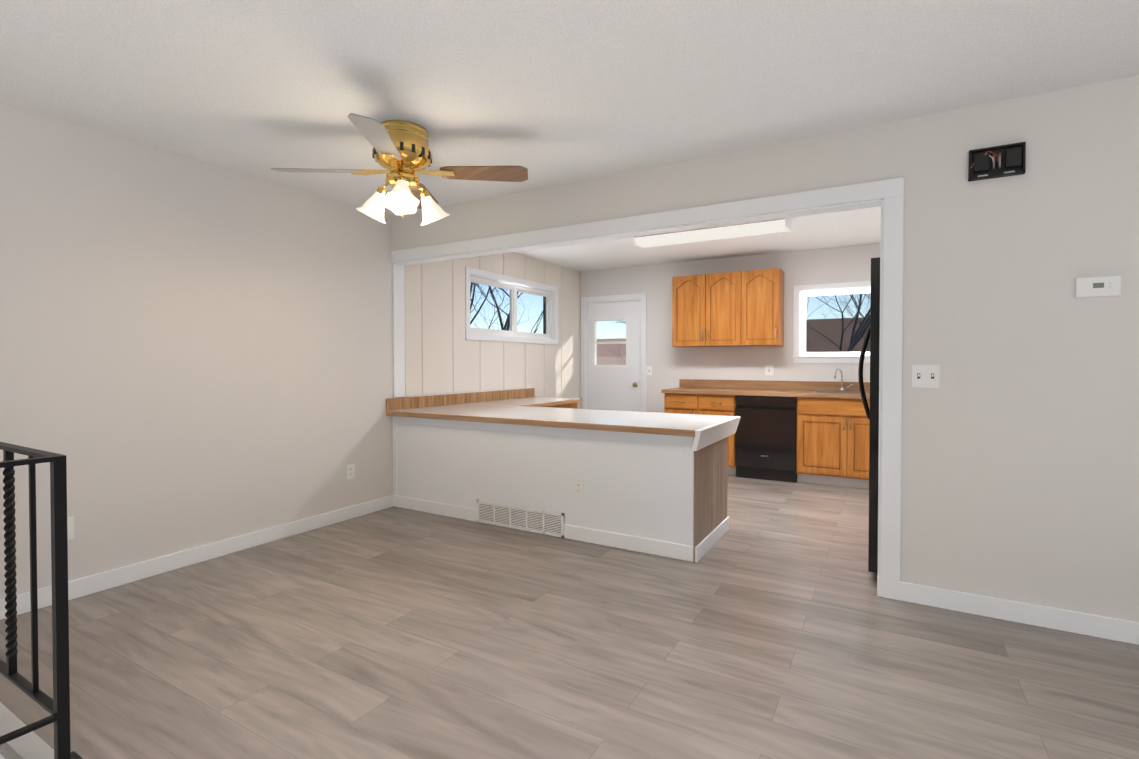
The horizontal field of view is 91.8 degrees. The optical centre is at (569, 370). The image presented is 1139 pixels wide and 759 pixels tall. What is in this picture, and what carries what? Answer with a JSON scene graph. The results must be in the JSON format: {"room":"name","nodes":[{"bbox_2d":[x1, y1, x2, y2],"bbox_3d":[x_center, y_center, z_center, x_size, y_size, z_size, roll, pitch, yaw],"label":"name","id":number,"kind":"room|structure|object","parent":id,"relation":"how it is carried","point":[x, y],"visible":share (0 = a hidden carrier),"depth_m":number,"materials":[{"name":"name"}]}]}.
{"room":"dining room","nodes":[
{"label":"dining room","id":0,"kind":"room"},
{"bbox_2d":[0,102,540,598],"bbox_3d":[-2.485,0.747,3.074,0.120,4.040,10.490,1,1,30],"label":"wall","id":1,"kind":"structure","parent":0,"point":[196,352],"depth_m":3.24,"materials":[{"name":"white paint"}]},
{"bbox_2d":[0,702,53,758],"bbox_3d":[-2.182,1.180,2.020,1.470,0.006,0.060,1,1,30],"label":"trim","id":2,"kind":"structure","parent":1,"relation":"attached to","point":[32,745],"depth_m":1.74,"materials":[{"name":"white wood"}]},
{"bbox_2d":[67,516,73,539],"bbox_3d":[-2.567,0.806,2.805,0.009,0.115,0.075,1,1,30],"label":"electrical outlet","id":3,"kind":"object","parent":1,"relation":"attached to","point":[70,528],"visible":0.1,"depth_m":2.82,"materials":[{"name":"white plastic"}]},
{"bbox_2d":[0,495,392,619],"bbox_3d":[-2.147,1.112,3.526,0.013,0.095,2.640,1,1,30],"label":"baseboard","id":4,"kind":"structure","parent":1,"relation":"attached to","point":[80,587],"depth_m":3.30,"materials":[{"name":"white wood"}]},
{"bbox_2d":[346,464,354,479],"bbox_3d":[-1.703,0.783,4.292,0.009,0.115,0.075,1,1,30],"label":"electrical outlet","id":5,"kind":"object","parent":1,"relation":"attached to","point":[350,471],"visible":1,"depth_m":4.29,"materials":[{"name":"white plastic"}]},
{"bbox_2d":[405,252,580,408],"bbox_3d":[-0.635,-0.100,6.116,0.008,2.440,3.110,1,1,30],"label":"wall","id":6,"kind":"structure","parent":1,"relation":"attached to","point":[442,355],"depth_m":5.59,"materials":[{"name":"beige paint"}]},
{"bbox_2d":[465,266,557,344],"bbox_3d":[-0.637,-0.681,6.218,0.134,0.720,1.740,1,1,30],"label":"window","id":7,"kind":"structure","parent":1,"relation":"in","point":[546,322],"depth_m":6.21,"materials":[{"name":"white plastic"}]},
{"bbox_2d":[0,475,1138,758],"bbox_3d":[0.572,1.253,1.374,7.120,0.120,10.370,1,1,30],"label":"floor","id":8,"kind":"structure","parent":0,"point":[770,623],"depth_m":2.27,"materials":[{"name":"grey wood"}]},
{"bbox_2d":[0,442,82,758],"bbox_3d":[-2.892,0.735,0.740,1.518,0.935,3.034,1,1,30],"label":"stair railing","id":9,"kind":"object","parent":8,"relation":"on","point":[57,707],"visible":1,"depth_m":1.66,"materials":[{"name":"black metal"}]},
{"bbox_2d":[402,404,577,515],"bbox_3d":[-0.668,0.744,5.460,0.618,0.772,1.960,1,1,30],"label":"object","id":10,"kind":"object","parent":8,"relation":"on","point":[431,478],"depth_m":4.44,"materials":[{"name":"white paint"}]},
{"bbox_2d":[474,396,581,407],"bbox_3d":[-0.459,0.333,5.794,0.638,0.040,1.200,1,1,30],"label":"countertop","id":11,"kind":"structure","parent":10,"relation":"on","point":[530,401],"depth_m":5.69,"materials":[{"name":"brown laminate"}]},
{"bbox_2d":[458,420,733,559],"bbox_3d":[0.151,0.763,4.220,1.965,0.772,0.640,1,1,30],"label":"base cabinet","id":12,"kind":"object","parent":8,"relation":"on","point":[655,483],"depth_m":3.69,"materials":[{"name":"white paint"}]},
{"bbox_2d":[477,500,563,537],"bbox_3d":[-0.371,1.065,3.999,0.770,0.168,0.006,1,1,30],"label":"air vent register","id":13,"kind":"object","parent":12,"relation":"attached to","point":[545,522],"visible":1,"depth_m":3.98,"materials":[{"name":"white metal"}]},
{"bbox_2d":[386,404,733,435],"bbox_3d":[-0.141,0.355,4.361,2.628,0.040,0.960,1,1,30],"label":"countertop","id":14,"kind":"structure","parent":12,"relation":"on","point":[658,424],"depth_m":4.03,"materials":[{"name":"white laminate"}]},
{"bbox_2d":[574,479,583,496],"bbox_3d":[0.064,0.796,3.757,0.075,0.115,0.009,1,1,30],"label":"outlet","id":15,"kind":"object","parent":12,"relation":"attached to","point":[578,487],"visible":1,"depth_m":3.75,"materials":[{"name":"white plastic"}]},
{"bbox_2d":[664,393,735,475],"bbox_3d":[1.560,0.683,6.297,0.793,0.868,0.608,1,1,30],"label":"base cabinet","id":16,"kind":"object","parent":8,"relation":"on","point":[702,404],"depth_m":5.98,"materials":[{"name":"brown wood"}]},
{"bbox_2d":[735,395,796,482],"bbox_3d":[2.157,0.689,5.935,0.594,0.868,0.616,1,1,30],"label":"dishwasher","id":17,"kind":"object","parent":8,"relation":"on","point":[765,441],"visible":0.94,"depth_m":5.67,"materials":[{"name":"black metal"}]},
{"bbox_2d":[796,397,869,488],"bbox_3d":[2.846,0.694,5.549,0.975,0.868,0.608,1,1,30],"label":"base cabinet","id":18,"kind":"object","parent":8,"relation":"on","point":[832,441],"depth_m":5.37,"materials":[{"name":"brown wood"}]},
{"bbox_2d":[661,379,869,398],"bbox_3d":[2.488,0.186,5.735,2.996,0.140,0.633,1,1,30],"label":"countertop","id":19,"kind":"structure","parent":18,"relation":"on","point":[758,388],"depth_m":6.01,"materials":[{"name":"laminate"}]},
{"bbox_2d":[811,390,869,393],"bbox_3d":[2.866,0.236,5.526,0.770,0.045,0.410,1,1,30],"label":"sink basin","id":20,"kind":"object","parent":19,"relation":"in","point":[843,392],"visible":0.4,"depth_m":5.70,"materials":[{"name":"silver metal"}]},
{"bbox_2d":[834,368,852,390],"bbox_3d":[2.841,0.094,5.718,0.166,0.244,0.215,1,1,30],"label":"sink faucet","id":21,"kind":"object","parent":19,"relation":"on","point":[841,372],"visible":0.94,"depth_m":5.78,"materials":[{"name":"silver metal"}]},
{"bbox_2d":[858,257,879,580],"bbox_3d":[2.228,0.269,3.248,0.933,1.790,0.900,1,1,30],"label":"refrigerator","id":22,"kind":"object","parent":8,"relation":"on","point":[873,335],"visible":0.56,"depth_m":3.05,"materials":[{"name":"black metal"}]},
{"bbox_2d":[0,0,1138,271],"bbox_3d":[0.593,-1.296,1.254,7.240,0.100,10.490,1,1,30],"label":"ceiling","id":23,"kind":"structure","parent":0,"point":[552,92],"depth_m":2.36,"materials":[{"name":"white paint"}]},
{"bbox_2d":[271,113,527,225],"bbox_3d":[-0.882,-1.032,2.919,0.998,0.478,0.998,1,1,42],"label":"ceiling fan","id":24,"kind":"object","parent":23,"relation":"hanging from","point":[401,152],"visible":1,"depth_m":2.86,"materials":[{"name":"gold metal"}]},
{"bbox_2d":[633,218,791,247],"bbox_3d":[1.274,-1.258,5.052,1.388,0.092,0.308,1,1,30],"label":"fluorescent ceiling light","id":25,"kind":"object","parent":23,"relation":"attached to","point":[740,230],"visible":0.77,"depth_m":4.95,"materials":[{"name":"plastic"}]},
{"bbox_2d":[392,123,883,261],"bbox_3d":[0.092,-1.093,3.787,3.590,0.382,0.120,1,1,30],"label":"header beam","id":26,"kind":"structure","parent":0,"point":[845,158],"depth_m":3.41,"materials":[{"name":"white paint"}]},
{"bbox_2d":[581,243,879,412],"bbox_3d":[2.127,-0.104,6.378,4.520,2.440,0.120,1,1,30],"label":"wall","id":27,"kind":"structure","parent":0,"point":[668,363],"depth_m":6.46,"materials":[{"name":"white paint"}]},
{"bbox_2d":[581,293,645,411],"bbox_3d":[0.593,0.058,7.264,0.940,2.090,0.134,1,1,30],"label":"door frame","id":28,"kind":"structure","parent":27,"relation":"attached to","point":[585,301],"depth_m":7.28,"materials":[{"name":"white wood"}]},
{"bbox_2d":[588,300,640,411],"bbox_3d":[0.577,0.093,7.237,0.776,1.996,0.115,1,1,30],"label":"back door","id":29,"kind":"structure","parent":27,"relation":"in","point":[615,387],"depth_m":7.22,"materials":[{"name":"white wood"}]},
{"bbox_2d":[646,366,651,374],"bbox_3d":[1.003,-0.003,6.953,0.075,0.115,0.018,1,1,30],"label":"light switch","id":30,"kind":"object","parent":27,"relation":"attached to","point":[648,370],"visible":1,"depth_m":6.96,"materials":[{"name":"white plastic"}]},
{"bbox_2d":[672,268,783,346],"bbox_3d":[1.788,-0.693,6.293,1.190,0.820,0.349,1,1,30],"label":"upper cabinet","id":31,"kind":"object","parent":27,"relation":"attached to","point":[735,309],"visible":1,"depth_m":6.14,"materials":[{"name":"brown wood"}]},
{"bbox_2d":[765,365,773,374],"bbox_3d":[2.253,-0.007,6.226,0.090,0.115,0.018,1,1,30],"label":"outlet","id":32,"kind":"object","parent":27,"relation":"attached to","point":[769,369],"visible":1,"depth_m":6.23,"materials":[{"name":"white plastic"}]},
{"bbox_2d":[792,281,870,362],"bbox_3d":[2.906,-0.512,5.902,0.960,0.850,0.150,1,1,30],"label":"window","id":33,"kind":"structure","parent":27,"relation":"in","point":[804,295],"depth_m":5.99,"materials":[{"name":"white plastic"}]},
{"bbox_2d":[884,75,1138,621],"bbox_3d":[3.118,-0.038,2.044,3.410,2.440,0.120,1,1,30],"label":"wall","id":34,"kind":"structure","parent":0,"point":[1020,459],"depth_m":2.56,"materials":[{"name":"white paint"}]},
{"bbox_2d":[391,177,903,581],"bbox_3d":[0.128,0.034,3.776,3.680,2.053,0.132,1,1,30],"label":"door frame","id":35,"kind":"structure","parent":34,"relation":"attached to","point":[890,193],"depth_m":2.96,"materials":[{"name":"white wood"}]},
{"bbox_2d":[912,365,939,387],"bbox_3d":[1.773,0.026,2.747,0.116,0.115,0.018,1,1,30],"label":"light switch","id":36,"kind":"object","parent":34,"relation":"attached to","point":[925,376],"visible":1,"depth_m":2.75,"materials":[{"name":"white plastic"}]},
{"bbox_2d":[968,142,1025,181],"bbox_3d":[2.002,-0.980,2.587,0.210,0.140,0.037,1,1,30],"label":"door chime","id":37,"kind":"object","parent":34,"relation":"attached to","point":[997,161],"visible":1,"depth_m":2.59,"materials":[{"name":"black plastic"}]},
{"bbox_2d":[877,574,1138,644],"bbox_3d":[3.083,1.135,2.016,3.423,0.095,0.033,1,1,30],"label":"baseboard","id":38,"kind":"structure","parent":34,"relation":"attached to","point":[1121,630],"depth_m":2.58,"materials":[{"name":"white wood"}]},
{"bbox_2d":[1075,276,1120,297],"bbox_3d":[2.315,-0.368,2.420,0.144,0.084,0.028,1,1,30],"label":"thermostat","id":39,"kind":"object","parent":34,"relation":"attached to","point":[1098,286],"visible":1,"depth_m":2.41,"materials":[{"name":"white plastic"}]},
{"label":"outside","id":40,"kind":"structure","parent":0,"visible":0},
{"bbox_2d":[470,282,870,364],"bbox_3d":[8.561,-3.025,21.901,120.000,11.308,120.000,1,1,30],"label":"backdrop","id":41,"kind":"structure","parent":40,"point":[844,325],"depth_m":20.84,"materials":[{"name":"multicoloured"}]}
]}

